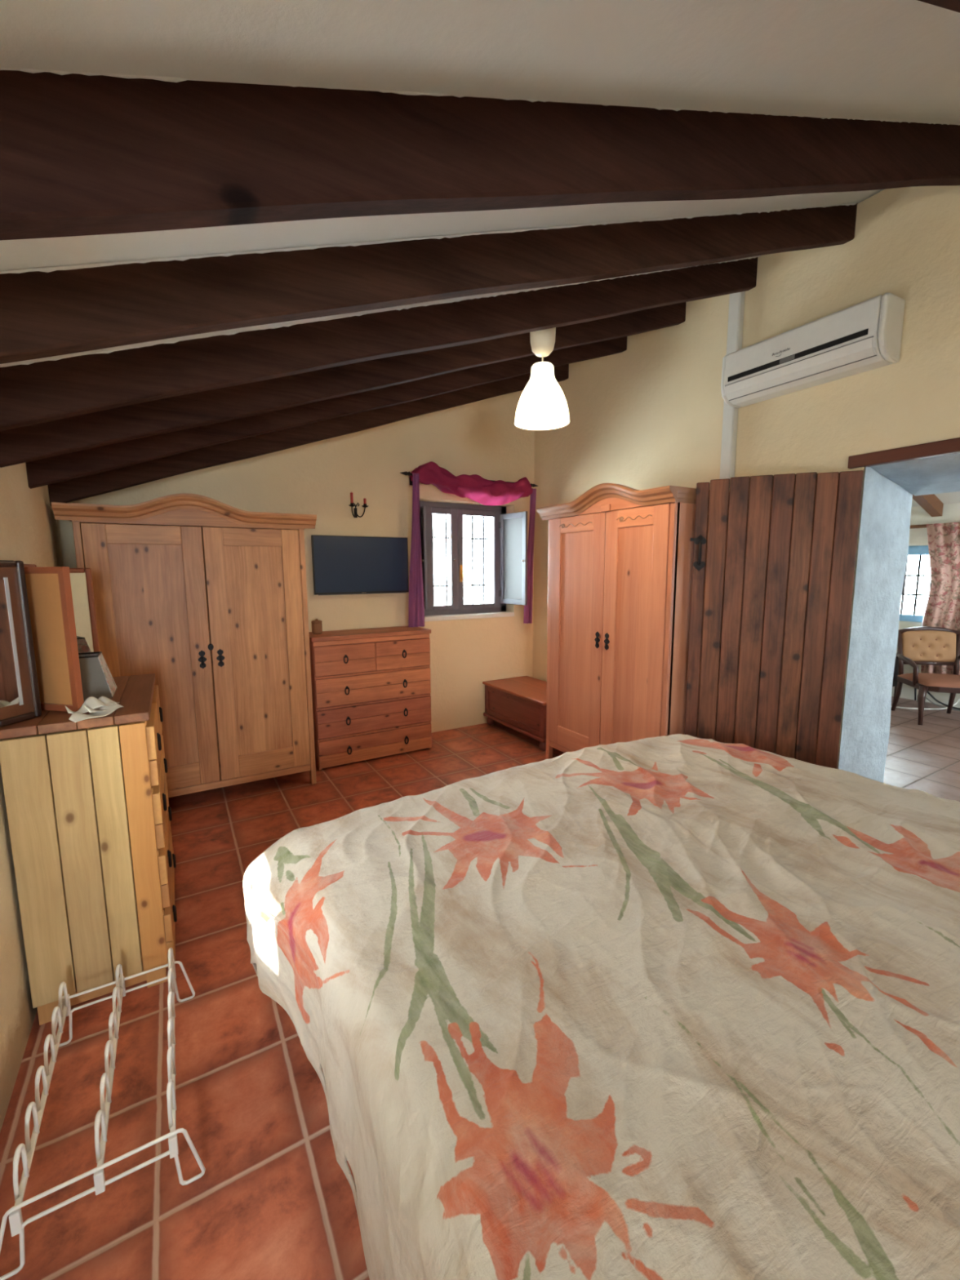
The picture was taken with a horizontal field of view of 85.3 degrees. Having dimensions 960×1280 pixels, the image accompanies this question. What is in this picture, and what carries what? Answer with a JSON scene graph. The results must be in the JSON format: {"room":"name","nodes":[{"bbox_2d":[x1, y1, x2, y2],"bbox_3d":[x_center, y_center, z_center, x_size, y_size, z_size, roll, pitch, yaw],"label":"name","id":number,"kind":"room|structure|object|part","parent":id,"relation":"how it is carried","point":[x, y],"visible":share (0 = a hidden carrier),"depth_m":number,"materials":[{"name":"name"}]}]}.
{"room":"bedroom","nodes":[
{"label":"bedroom","id":0,"kind":"room"},
{"bbox_2d":[0,462,62,1131],"bbox_3d":[-1.048,0.419,0.528,0.362,2.036,6.675,-5,9,-31],"label":"wall","id":1,"kind":"structure","parent":0,"point":[28,527],"depth_m":1.68,"materials":[{"name":"paint"}]},
{"bbox_2d":[57,390,534,732],"bbox_3d":[-1.250,-0.780,4.375,4.250,3.386,0.380,-5,9,-30],"label":"wall","id":2,"kind":"structure","parent":0,"point":[482,437],"depth_m":4.42,"materials":[{"name":"beige paint"}]},
{"bbox_2d":[349,492,368,517],"bbox_3d":[-0.988,-1.087,4.192,0.162,0.194,0.127,-5,9,-30],"label":"candle sconce","id":3,"kind":"object","parent":2,"relation":"attached to","point":[354,513],"visible":1,"depth_m":4.18,"materials":[{"name":"black metal"}]},
{"bbox_2d":[350,492,353,502],"bbox_3d":[-1.016,-1.125,4.129,0.021,0.102,0.021,-5,9,-30],"label":"candle","id":4,"kind":"object","parent":3,"relation":"on","point":[351,493],"depth_m":4.12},
{"bbox_2d":[311,534,408,595],"bbox_3d":[-0.975,-0.614,4.295,0.796,0.469,0.072,-5,9,-30],"label":"television","id":5,"kind":"object","parent":2,"relation":"attached to","point":[343,565],"visible":1,"depth_m":4.25,"materials":[{"name":"black plastic"}]},
{"bbox_3d":[-0.957,-0.381,4.298,0.740,0.005,0.007,-5,9,-30],"label":"trim","id":6,"kind":"part","parent":5,"relation":"part of","materials":[{"name":"grey plastic"}]},
{"bbox_2d":[400,471,537,487],"bbox_3d":[-0.101,-1.395,4.614,1.380,0.090,0.237,-5,9,-30],"label":"pole","id":7,"kind":"object","parent":2,"relation":"attached to","point":[408,473],"visible":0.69,"depth_m":4.45,"materials":[{"name":"black metal"}]},
{"bbox_2d":[408,461,536,626],"bbox_3d":[-0.038,-0.805,4.602,1.344,1.394,0.179,-5,9,-30],"label":"curtain","id":8,"kind":"object","parent":7,"relation":"hanging from","point":[478,489],"visible":0.98,"depth_m":4.40,"materials":[{"name":"purple fabric"}]},
{"bbox_2d":[419,501,527,622],"bbox_3d":[-0.127,-0.732,4.842,1.053,1.075,0.550,-5,9,-30],"label":"window","id":9,"kind":"structure","parent":2,"relation":"in","point":[509,531],"depth_m":4.95,"materials":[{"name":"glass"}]},
{"bbox_2d":[422,506,427,608],"bbox_3d":[-0.483,-0.714,4.573,0.024,0.865,0.308,-1,8,-8],"label":"shutter","id":10,"kind":"object","parent":9,"relation":"attached to","point":[424,563],"depth_m":4.45,"materials":[{"name":"wood"}]},
{"bbox_3d":[-0.375,-0.748,4.840,0.368,0.939,0.040,-5,9,-30],"label":"sash","id":11,"kind":"part","parent":9,"relation":"part of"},
{"bbox_3d":[-0.170,-0.630,4.928,0.024,0.160,0.044,-5,9,-30],"label":"handle","id":12,"kind":"part","parent":9,"relation":"part of","materials":[{"name":"gold metal"}]},
{"bbox_2d":[431,514,492,605],"bbox_3d":[-0.238,-0.781,5.082,0.995,1.040,0.016,-5,9,-30],"label":"grille","id":13,"kind":"object","parent":9,"relation":"attached to","point":[446,537],"depth_m":5.13,"materials":[{"name":"black metal"}]},
{"bbox_3d":[-0.120,-0.225,4.959,0.993,0.039,0.132,-5,9,-30],"label":"sill","id":14,"kind":"part","parent":9,"relation":"part of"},
{"bbox_3d":[-0.007,-0.779,5.054,0.483,0.939,0.040,-5,9,-30],"label":"sash","id":15,"kind":"part","parent":9,"relation":"part of","materials":[{"name":"wood"}]},
{"bbox_3d":[0.319,-0.775,4.996,0.010,0.765,0.273,-6,10,-37],"label":"panel","id":16,"kind":"part","parent":9,"relation":"part of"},
{"bbox_2d":[500,511,527,604],"bbox_3d":[0.321,-0.775,4.995,0.024,0.865,0.368,-6,10,-37],"label":"shutter","id":17,"kind":"object","parent":9,"relation":"attached to","point":[513,526],"depth_m":4.98,"materials":[{"name":"white wood"}]},
{"bbox_2d":[0,0,959,366],"bbox_3d":[0.436,-1.425,1.388,4.250,1.689,7.050,-5,9,-30],"label":"ceiling","id":18,"kind":"structure","parent":0,"point":[873,60],"depth_m":1.08,"materials":[{"name":"paint"}]},
{"bbox_2d":[47,364,568,506],"bbox_3d":[-0.829,-1.618,3.746,3.713,1.494,0.072,-5,9,-30],"label":"ceiling beam","id":19,"kind":"structure","parent":18,"relation":"attached to","point":[73,490],"depth_m":3.43,"materials":[{"name":"paint"}]},
{"bbox_2d":[25,336,626,488],"bbox_3d":[-0.467,-1.547,3.167,3.681,1.486,0.070,-5,9,-30],"label":"ceiling beam","id":20,"kind":"structure","parent":18,"relation":"attached to","point":[76,464],"depth_m":2.83,"materials":[{"name":"paint"}]},
{"bbox_2d":[0,302,686,467],"bbox_3d":[-0.195,-1.492,2.716,3.672,1.481,0.070,-5,9,-30],"label":"ceiling beam","id":21,"kind":"structure","parent":18,"relation":"attached to","point":[24,444],"depth_m":2.33,"materials":[{"name":"paint"}]},
{"bbox_2d":[0,257,757,431],"bbox_3d":[0.061,-1.435,2.292,3.666,1.486,0.072,-5,9,-30],"label":"ceiling beam","id":22,"kind":"structure","parent":18,"relation":"attached to","point":[33,393],"depth_m":1.92,"materials":[{"name":"paint"}]},
{"bbox_2d":[0,202,857,364],"bbox_3d":[0.328,-1.377,1.842,3.665,1.484,0.069,-5,9,-30],"label":"ceiling beam","id":23,"kind":"structure","parent":18,"relation":"attached to","point":[60,310],"depth_m":1.45,"materials":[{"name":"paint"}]},
{"bbox_2d":[0,67,959,239],"bbox_3d":[0.577,-1.339,1.421,3.664,1.516,0.069,-5,9,-30],"label":"ceiling beam","id":24,"kind":"structure","parent":18,"relation":"attached to","point":[82,153],"depth_m":0.98,"materials":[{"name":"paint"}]},
{"bbox_2d":[514,327,569,430],"bbox_3d":[0.324,-1.422,2.697,0.289,0.570,0.289,-5,9,-30],"label":"pendant lamp","id":25,"kind":"object","parent":18,"relation":"hanging from","point":[542,405],"visible":0.95,"depth_m":2.64,"materials":[{"name":"white glass"}]},
{"bbox_3d":[0.324,-1.281,2.716,0.289,0.286,0.289,-5,9,-30],"label":"lamp shade","id":26,"kind":"part","parent":25,"relation":"part of","materials":[{"name":"white glass"}]},
{"bbox_2d":[917,0,959,13],"bbox_3d":[0.873,-1.272,0.922,3.663,1.516,0.071,-5,9,-30],"label":"ceiling beam","id":27,"kind":"structure","parent":18,"relation":"attached to","point":[953,5],"depth_m":0.95,"materials":[{"name":"paint"}]},
{"bbox_2d":[0,696,959,1279],"bbox_3d":[2.260,1.181,2.813,8.550,0.120,7.050,-5,9,-30],"label":"floor","id":28,"kind":"structure","parent":0,"point":[273,1200],"depth_m":1.51,"materials":[{"name":"tile"}]},
{"bbox_2d":[0,673,177,1025],"bbox_3d":[-1.498,0.722,2.101,0.418,1.020,0.802,-5,9,-30],"label":"dresser","id":29,"kind":"object","parent":28,"relation":"on","point":[89,811],"visible":0.95,"depth_m":1.75,"materials":[{"name":"brown wood"}]},
{"bbox_2d":[0,560,41,726],"bbox_3d":[-1.487,0.010,1.623,0.022,0.513,0.174,1,8,11],"label":"picture frame","id":30,"kind":"object","parent":29,"relation":"on","point":[20,696],"visible":1,"depth_m":1.66,"materials":[{"name":"brown wood"}]},
{"bbox_3d":[-1.486,0.014,1.594,0.002,0.393,0.116,1,8,11],"label":"mirror pane","id":31,"kind":"part","parent":30,"relation":"part of","materials":[{"name":"clear glass"}]},
{"bbox_2d":[23,564,99,711],"bbox_3d":[-1.616,-0.034,1.985,0.208,0.510,0.687,-5,9,-30],"label":"mirror","id":32,"kind":"object","parent":29,"relation":"on","point":[61,602],"visible":0.64,"depth_m":1.77,"materials":[{"name":"red wood"}]},
{"bbox_3d":[-1.769,-0.065,2.259,0.136,0.453,0.003,-7,10,-42],"label":"mirror pane","id":33,"kind":"part","parent":32,"relation":"part of","materials":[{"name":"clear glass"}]},
{"bbox_2d":[65,696,124,722],"bbox_3d":[-1.286,0.221,1.758,0.088,0.057,0.225,1,8,8],"label":"crumpled paper","id":34,"kind":"object","parent":29,"relation":"on","point":[103,706],"visible":1,"depth_m":1.75,"materials":[{"name":"white paper"}]},
{"bbox_2d":[78,651,117,700],"bbox_3d":[-1.541,0.137,2.018,0.198,0.162,0.198,-5,9,-30],"label":"lampshade","id":35,"kind":"object","parent":29,"relation":"on","point":[97,680],"visible":0.5,"depth_m":1.98,"materials":[{"name":"grey fabric"}]},
{"bbox_3d":[-1.581,0.129,2.085,0.194,0.157,0.040,-5,9,-30],"label":"panel","id":36,"kind":"part","parent":35,"relation":"part of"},
{"bbox_3d":[-1.473,0.132,2.057,0.040,0.157,0.194,-5,9,-30],"label":"panel","id":37,"kind":"part","parent":35,"relation":"part of","materials":[{"name":"beige fabric"}]},
{"bbox_3d":[-1.351,0.596,2.173,0.014,0.727,0.776,-5,9,-30],"label":"rail","id":38,"kind":"part","parent":29,"relation":"part of","materials":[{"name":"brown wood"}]},
{"bbox_3d":[-1.245,0.386,1.981,0.035,0.215,0.384,-5,9,-30],"label":"drawer","id":39,"kind":"part","parent":29,"relation":"part of","materials":[{"name":"brown wood"}]},
{"bbox_3d":[-1.442,0.342,2.312,0.034,0.215,0.384,-5,9,-30],"label":"drawer","id":40,"kind":"part","parent":29,"relation":"part of","materials":[{"name":"brown wood"}]},
{"bbox_3d":[-1.213,0.386,1.970,0.011,0.069,0.038,-5,9,-30],"label":"handle","id":41,"kind":"part","parent":29,"relation":"part of","materials":[{"name":"black metal"}]},
{"bbox_3d":[-1.343,0.602,2.179,0.034,0.205,0.772,-5,9,-30],"label":"drawer","id":42,"kind":"part","parent":29,"relation":"part of","materials":[{"name":"brown wood"}]},
{"bbox_3d":[-1.436,0.336,2.346,0.011,0.069,0.038,-5,9,-30],"label":"handle","id":43,"kind":"part","parent":29,"relation":"part of","materials":[{"name":"black metal"}]},
{"bbox_3d":[-1.341,0.832,2.210,0.034,0.200,0.772,-5,9,-30],"label":"drawer","id":44,"kind":"part","parent":29,"relation":"part of","materials":[{"name":"brown wood"}]},
{"bbox_3d":[-1.212,0.623,2.002,0.011,0.069,0.038,-5,9,-30],"label":"handle","id":45,"kind":"part","parent":29,"relation":"part of","materials":[{"name":"black metal"}]},
{"bbox_3d":[-1.435,0.574,2.378,0.011,0.069,0.038,-5,9,-30],"label":"handle","id":46,"kind":"part","parent":29,"relation":"part of","materials":[{"name":"black metal"}]},
{"bbox_3d":[-1.340,1.063,2.241,0.034,0.205,0.772,-5,9,-30],"label":"drawer","id":47,"kind":"part","parent":29,"relation":"part of","materials":[{"name":"brown wood"}]},
{"bbox_3d":[-1.210,0.854,2.033,0.011,0.069,0.038,-5,9,-30],"label":"handle","id":48,"kind":"part","parent":29,"relation":"part of","materials":[{"name":"black metal"}]},
{"bbox_3d":[-1.434,0.804,2.409,0.011,0.069,0.038,-5,9,-30],"label":"handle","id":49,"kind":"part","parent":29,"relation":"part of","materials":[{"name":"black metal"}]},
{"bbox_3d":[-1.432,1.035,2.440,0.011,0.069,0.038,-5,9,-30],"label":"handle","id":50,"kind":"part","parent":29,"relation":"part of","materials":[{"name":"black metal"}]},
{"bbox_3d":[-1.209,1.084,2.064,0.011,0.069,0.038,-5,9,-30],"label":"handle","id":51,"kind":"part","parent":29,"relation":"part of","materials":[{"name":"black metal"}]},
{"bbox_2d":[0,947,205,1279],"bbox_3d":[-1.022,1.203,1.460,0.403,0.227,0.650,-5,9,-30],"label":"shoe rack","id":52,"kind":"object","parent":28,"relation":"on","point":[59,1015],"visible":1,"depth_m":1.30,"materials":[{"name":"white metal"}]},
{"bbox_3d":[-0.860,1.272,1.192,0.403,0.160,0.008,-5,9,-30],"label":"frame","id":53,"kind":"part","parent":52,"relation":"part of","materials":[{"name":"white metal"}]},
{"bbox_3d":[-1.183,1.201,1.736,0.403,0.160,0.008,-5,9,-30],"label":"frame","id":54,"kind":"part","parent":52,"relation":"part of","materials":[{"name":"white metal"}]},
{"bbox_2d":[51,493,316,797],"bbox_3d":[-1.825,0.069,3.478,1.368,1.950,0.660,-5,9,-30],"label":"wardrobe","id":55,"kind":"object","parent":28,"relation":"on","point":[206,596],"visible":0.94,"depth_m":3.25,"materials":[{"name":"brown wood"}]},
{"bbox_3d":[-2.219,0.220,2.987,0.034,1.785,0.045,-5,9,-30],"label":"post","id":56,"kind":"part","parent":55,"relation":"part of","materials":[{"name":"brown wood"}]},
{"bbox_3d":[-1.942,0.132,3.122,0.586,1.610,0.024,-5,9,-30],"label":"door","id":57,"kind":"part","parent":55,"relation":"part of","materials":[{"name":"brown wood"}]},
{"bbox_3d":[-1.943,0.115,3.122,0.374,1.363,0.008,-5,9,-30],"label":"door panel","id":58,"kind":"part","parent":55,"relation":"part of","materials":[{"name":"brown wood"}]},
{"bbox_3d":[-1.830,-0.812,3.360,1.368,0.173,0.660,-5,9,-30],"label":"cornice","id":59,"kind":"part","parent":55,"relation":"part of","materials":[{"name":"brown wood"}]},
{"bbox_3d":[-1.697,0.935,3.383,1.160,0.046,0.028,-5,9,-30],"label":"plinth rail","id":60,"kind":"part","parent":55,"relation":"part of","materials":[{"name":"brown wood"}]},
{"bbox_3d":[-1.442,0.090,3.413,0.562,1.610,0.024,-5,9,-30],"label":"door","id":61,"kind":"part","parent":55,"relation":"part of","materials":[{"name":"brown wood"}]},
{"bbox_3d":[-1.443,0.073,3.413,0.350,1.363,0.008,-5,9,-30],"label":"door panel","id":62,"kind":"part","parent":55,"relation":"part of","materials":[{"name":"brown wood"}]},
{"bbox_3d":[-1.190,0.134,3.586,0.034,1.785,0.045,-5,9,-30],"label":"post","id":63,"kind":"part","parent":55,"relation":"part of","materials":[{"name":"brown wood"}]},
{"bbox_2d":[309,626,431,770],"bbox_3d":[-0.901,0.433,4.242,0.956,1.015,0.393,-5,9,-30],"label":"dresser","id":64,"kind":"object","parent":28,"relation":"on","point":[371,687],"visible":0.96,"depth_m":4.06,"materials":[{"name":"red wood"}]},
{"bbox_2d":[311,618,322,634],"bbox_3d":[-1.256,-0.105,4.015,0.080,0.116,0.080,-5,9,-30],"label":"lidded jar","id":65,"kind":"object","parent":64,"relation":"on","point":[317,627],"visible":1,"depth_m":3.99,"materials":[{"name":"brown wood"}]},
{"bbox_3d":[-1.257,-0.148,4.009,0.080,0.030,0.080,-5,9,-30],"label":"lid","id":66,"kind":"part","parent":65,"relation":"part of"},
{"bbox_3d":[-1.015,0.144,3.933,0.462,0.220,0.025,-5,9,-30],"label":"drawer","id":67,"kind":"part","parent":64,"relation":"part of","materials":[{"name":"red wood"}]},
{"bbox_3d":[-1.008,0.145,3.917,0.038,0.069,0.011,-5,9,-30],"label":"handle","id":68,"kind":"part","parent":64,"relation":"part of","materials":[{"name":"black metal"}]},
{"bbox_3d":[-1.007,0.384,3.950,0.038,0.069,0.011,-5,9,-30],"label":"handle","id":69,"kind":"part","parent":64,"relation":"part of","materials":[{"name":"black metal"}]},
{"bbox_3d":[-1.006,0.620,3.981,0.038,0.069,0.011,-5,9,-30],"label":"handle","id":70,"kind":"part","parent":64,"relation":"part of","materials":[{"name":"black metal"}]},
{"bbox_3d":[-1.004,0.851,4.012,0.038,0.069,0.011,-5,9,-30],"label":"handle","id":71,"kind":"part","parent":64,"relation":"part of","materials":[{"name":"black metal"}]},
{"bbox_3d":[-0.813,0.367,4.082,0.928,0.213,0.025,-5,9,-30],"label":"drawer","id":72,"kind":"part","parent":64,"relation":"part of","materials":[{"name":"red wood"}]},
{"bbox_3d":[-0.812,0.602,4.114,0.928,0.212,0.024,-5,9,-30],"label":"drawer","id":73,"kind":"part","parent":64,"relation":"part of","materials":[{"name":"red wood"}]},
{"bbox_3d":[-0.811,0.834,4.146,0.928,0.205,0.024,-5,9,-30],"label":"drawer","id":74,"kind":"part","parent":64,"relation":"part of","materials":[{"name":"red wood"}]},
{"bbox_3d":[-0.613,0.111,4.167,0.462,0.220,0.026,-5,9,-30],"label":"drawer","id":75,"kind":"part","parent":64,"relation":"part of","materials":[{"name":"red wood"}]},
{"bbox_3d":[-0.602,0.350,4.186,0.038,0.069,0.011,-5,9,-30],"label":"handle","id":76,"kind":"part","parent":64,"relation":"part of","materials":[{"name":"black metal"}]},
{"bbox_3d":[-0.601,0.586,4.217,0.038,0.069,0.011,-5,9,-30],"label":"handle","id":77,"kind":"part","parent":64,"relation":"part of","materials":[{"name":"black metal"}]},
{"bbox_3d":[-0.599,0.817,4.248,0.038,0.069,0.011,-5,9,-30],"label":"handle","id":78,"kind":"part","parent":64,"relation":"part of","materials":[{"name":"black metal"}]},
{"bbox_2d":[482,675,546,751],"bbox_3d":[0.497,0.648,4.798,0.530,0.425,0.976,-5,9,-30],"label":"storage chest","id":79,"kind":"object","parent":28,"relation":"on","point":[519,704],"visible":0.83,"depth_m":4.67,"materials":[{"name":"brown wood"}]},
{"bbox_3d":[0.496,0.450,4.771,0.530,0.025,0.976,-5,9,-30],"label":"lid","id":80,"kind":"part","parent":79,"relation":"part of","materials":[{"name":"brown wood"}]},
{"bbox_3d":[0.289,0.621,4.671,0.012,0.275,0.940,-5,9,-30],"label":"frame","id":81,"kind":"part","parent":79,"relation":"part of","materials":[{"name":"brown wood"}]},
{"bbox_3d":[0.500,0.759,4.814,0.524,0.030,0.964,-5,9,-30],"label":"moulding","id":82,"kind":"part","parent":79,"relation":"part of","materials":[{"name":"brown wood"}]},
{"bbox_2d":[536,483,728,759],"bbox_3d":[1.029,-0.021,3.696,0.665,2.040,1.227,-5,9,-30],"label":"wardrobe","id":83,"kind":"object","parent":28,"relation":"on","point":[620,557],"visible":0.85,"depth_m":3.37,"materials":[{"name":"brown wood"}]},
{"bbox_3d":[0.549,0.012,4.037,0.045,1.888,0.034,-5,9,-30],"label":"post","id":84,"kind":"part","parent":83,"relation":"part of","materials":[{"name":"brown wood"}]},
{"bbox_3d":[0.830,0.874,3.664,0.028,0.046,1.082,-5,9,-30],"label":"plinth rail","id":85,"kind":"part","parent":83,"relation":"part of","materials":[{"name":"brown wood"}]},
{"bbox_3d":[0.691,-0.042,3.760,0.008,1.456,0.353,-5,9,-30],"label":"door panel","id":86,"kind":"part","parent":83,"relation":"part of","materials":[{"name":"brown wood"}]},
{"bbox_3d":[0.689,-0.025,3.761,0.024,1.703,0.565,-5,9,-30],"label":"door","id":87,"kind":"part","parent":83,"relation":"part of","materials":[{"name":"brown wood"}]},
{"bbox_3d":[0.965,0.019,3.298,0.008,1.456,0.293,-5,9,-30],"label":"door panel","id":88,"kind":"part","parent":83,"relation":"part of","materials":[{"name":"brown wood"}]},
{"bbox_3d":[1.024,-0.948,3.571,0.665,0.170,1.227,-5,9,-30],"label":"cornice","id":89,"kind":"part","parent":83,"relation":"part of","materials":[{"name":"brown wood"}]},
{"bbox_3d":[0.964,0.036,3.299,0.024,1.703,0.505,-5,9,-30],"label":"door","id":90,"kind":"part","parent":83,"relation":"part of","materials":[{"name":"brown wood"}]},
{"bbox_3d":[1.115,0.138,3.083,0.045,1.888,0.034,-5,9,-30],"label":"post","id":91,"kind":"part","parent":83,"relation":"part of","materials":[{"name":"brown wood"}]},
{"bbox_2d":[892,653,897,700],"bbox_3d":[4.475,0.426,5.824,0.400,0.550,0.320,-5,9,-30],"label":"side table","id":92,"kind":"object","parent":28,"relation":"on","point":[895,668],"visible":0.09,"depth_m":5.72,"materials":[{"name":"brown wood"}]},
{"bbox_3d":[4.661,0.601,5.829,0.036,0.200,0.036,-5,9,-30],"label":"leg","id":93,"kind":"part","parent":92,"relation":"part of","materials":[{"name":"brown wood"}]},
{"bbox_2d":[890,626,959,724],"bbox_3d":[4.549,0.346,5.137,0.692,0.900,0.620,2,8,13],"label":"armchair","id":94,"kind":"object","parent":28,"relation":"on","point":[927,646],"visible":1,"depth_m":5.30,"materials":[{"name":"brown wood"}]},
{"bbox_3d":[4.369,0.553,5.449,0.050,0.407,0.111,2,8,13],"label":"leg","id":95,"kind":"part","parent":94,"relation":"part of","materials":[{"name":"brown wood"}]},
{"bbox_3d":[4.361,0.155,5.405,0.047,0.487,0.124,-1,8,-2],"label":"post","id":96,"kind":"part","parent":94,"relation":"part of","materials":[{"name":"brown wood"}]},
{"bbox_3d":[4.272,0.290,5.240,0.103,0.264,0.407,2,8,13],"label":"arm","id":97,"kind":"part","parent":94,"relation":"part of","materials":[{"name":"brown wood"}]},
{"bbox_3d":[4.237,0.625,4.999,0.095,0.383,0.065,-7,10,-39],"label":"leg","id":98,"kind":"part","parent":94,"relation":"part of","materials":[{"name":"brown wood"}]},
{"bbox_3d":[4.538,0.439,5.105,0.560,0.055,0.530,2,8,13],"label":"seat rail","id":99,"kind":"part","parent":94,"relation":"part of","materials":[{"name":"brown wood"}]},
{"bbox_3d":[4.604,0.061,5.338,0.480,0.322,0.075,2,8,13],"label":"backrest","id":100,"kind":"part","parent":94,"relation":"part of","materials":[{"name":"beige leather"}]},
{"bbox_3d":[4.537,0.383,5.093,0.547,0.060,0.520,2,8,13],"label":"seat","id":101,"kind":"part","parent":94,"relation":"part of","materials":[{"name":"orange fabric"}]},
{"bbox_3d":[4.613,-0.097,5.356,0.540,0.081,0.052,2,8,13],"label":"crest rail","id":102,"kind":"part","parent":94,"relation":"part of","materials":[{"name":"brown wood"}]},
{"bbox_3d":[4.602,0.237,5.350,0.500,0.038,0.040,2,8,13],"label":"rail","id":103,"kind":"part","parent":94,"relation":"part of","materials":[{"name":"brown wood"}]},
{"bbox_3d":[4.840,0.566,5.337,0.050,0.407,0.111,2,8,13],"label":"leg","id":104,"kind":"part","parent":94,"relation":"part of","materials":[{"name":"brown wood"}]},
{"bbox_3d":[4.846,0.168,5.289,0.047,0.487,0.124,4,9,29],"label":"post","id":105,"kind":"part","parent":94,"relation":"part of","materials":[{"name":"brown wood"}]},
{"bbox_2d":[896,698,959,710],"bbox_3d":[4.774,0.684,5.552,0.689,0.105,0.095,0,8,6],"label":"cable","id":106,"kind":"object","parent":28,"relation":"on","point":[958,700],"visible":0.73,"depth_m":5.53,"materials":[{"name":"white plastic"}]},
{"bbox_2d":[914,688,959,709],"bbox_3d":[5.049,0.630,5.453,0.170,0.233,0.860,-5,9,-30],"label":"cable","id":107,"kind":"object","parent":28,"relation":"on","point":[915,689],"visible":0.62,"depth_m":5.60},
{"bbox_2d":[916,695,959,711],"bbox_3d":[4.964,0.673,5.569,0.121,0.113,0.531,-4,9,-26],"label":"cable","id":108,"kind":"object","parent":28,"relation":"on","point":[927,699],"visible":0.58,"depth_m":5.59,"materials":[{"name":"grey plastic"}]},
{"bbox_3d":[0.824,1.061,1.213,1.915,0.560,2.240,-5,9,-30],"label":"bed","id":109,"kind":"object","parent":28,"relation":"on","visible":0},
{"bbox_2d":[242,733,959,1279],"bbox_3d":[0.878,0.932,1.345,2.490,0.640,2.443,-5,9,-30],"label":"duvet","id":110,"kind":"object","parent":109,"relation":"on","point":[676,1006],"visible":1,"depth_m":1.00,"materials":[{"name":"fabric"}]},
{"bbox_2d":[532,185,959,768],"bbox_3d":[2.424,-0.528,2.580,0.575,3.327,6.470,-5,9,-30],"label":"wall","id":111,"kind":"structure","parent":0,"point":[648,415],"depth_m":3.00,"materials":[{"name":"beige paint"}]},
{"bbox_2d":[719,291,745,491],"bbox_3d":[1.578,-1.263,3.304,0.048,2.000,0.080,-5,9,-30],"label":"pipe","id":112,"kind":"object","parent":111,"relation":"attached to","point":[736,300],"visible":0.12,"depth_m":3.25,"materials":[{"name":"white plastic"}]},
{"bbox_2d":[720,292,905,408],"bbox_3d":[1.744,-1.533,2.829,0.198,0.286,0.850,-5,9,-30],"label":"air conditioner","id":113,"kind":"object","parent":111,"relation":"attached to","point":[866,335],"visible":1,"depth_m":2.69,"materials":[{"name":"white plastic"}]},
{"bbox_2d":[838,453,959,782],"bbox_3d":[2.485,0.128,2.572,0.573,2.029,0.947,-5,9,-30],"label":"doorway","id":114,"kind":"structure","parent":111,"relation":"in","point":[889,489],"depth_m":2.91,"materials":[{"name":"paint"}]},
{"bbox_2d":[684,470,863,768],"bbox_3d":[1.599,0.088,2.961,0.810,1.984,0.095,2,8,18],"label":"door","id":115,"kind":"structure","parent":114,"relation":"attached to","point":[800,540],"depth_m":2.89,"materials":[{"name":"brown wood"}]},
{"bbox_3d":[1.253,-0.497,2.968,0.066,0.215,0.047,3,8,21],"label":"handle","id":116,"kind":"part","parent":115,"relation":"part of","materials":[{"name":"black metal"}]},
{"bbox_2d":[847,437,959,468],"bbox_3d":[2.241,-0.874,2.282,0.070,0.062,1.103,-5,9,-30],"label":"lintel","id":117,"kind":"object","parent":111,"relation":"attached to","point":[948,446],"visible":0.8,"depth_m":2.52,"materials":[{"name":"brown wood"}]},
{"bbox_2d":[891,502,959,707],"bbox_3d":[5.953,-0.228,4.439,0.350,2.200,5.600,-5,9,-30],"label":"wall","id":118,"kind":"structure","parent":0,"point":[951,512],"depth_m":5.78,"materials":[{"name":"white paint"}]},
{"bbox_2d":[899,545,931,622],"bbox_3d":[4.988,-0.632,5.878,0.070,0.855,0.768,-5,9,-30],"label":"window","id":119,"kind":"structure","parent":118,"relation":"in","point":[920,550],"depth_m":5.92,"materials":[{"name":"blue paint"}]},
{"bbox_2d":[910,524,926,528],"bbox_3d":[5.071,-1.198,5.356,0.108,0.041,1.220,-5,9,-30],"label":"pole","id":120,"kind":"object","parent":118,"relation":"attached to","point":[922,526],"visible":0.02,"depth_m":5.70,"materials":[{"name":"brown wood"}]},
{"bbox_2d":[920,522,959,675],"bbox_3d":[5.062,-0.354,5.367,0.106,1.712,0.879,-5,9,-30],"label":"floral curtain","id":121,"kind":"object","parent":120,"relation":"hanging from","point":[942,610],"visible":0.74,"depth_m":5.52,"materials":[{"name":"pink fabric"}]},
{"bbox_2d":[911,491,959,506],"bbox_3d":[4.263,-1.790,3.231,4.250,1.524,5.600,-5,9,-30],"label":"ceiling","id":122,"kind":"structure","parent":0,"point":[948,497],"depth_m":5.45,"materials":[{"name":"white paint"}]},
{"bbox_2d":[912,493,943,516],"bbox_3d":[3.655,-1.779,4.814,2.990,1.112,0.090,-5,9,-30],"label":"ceiling beam","id":123,"kind":"structure","parent":122,"relation":"attached to","point":[931,504],"depth_m":5.48,"materials":[{"name":"brown wood"}]}
]}

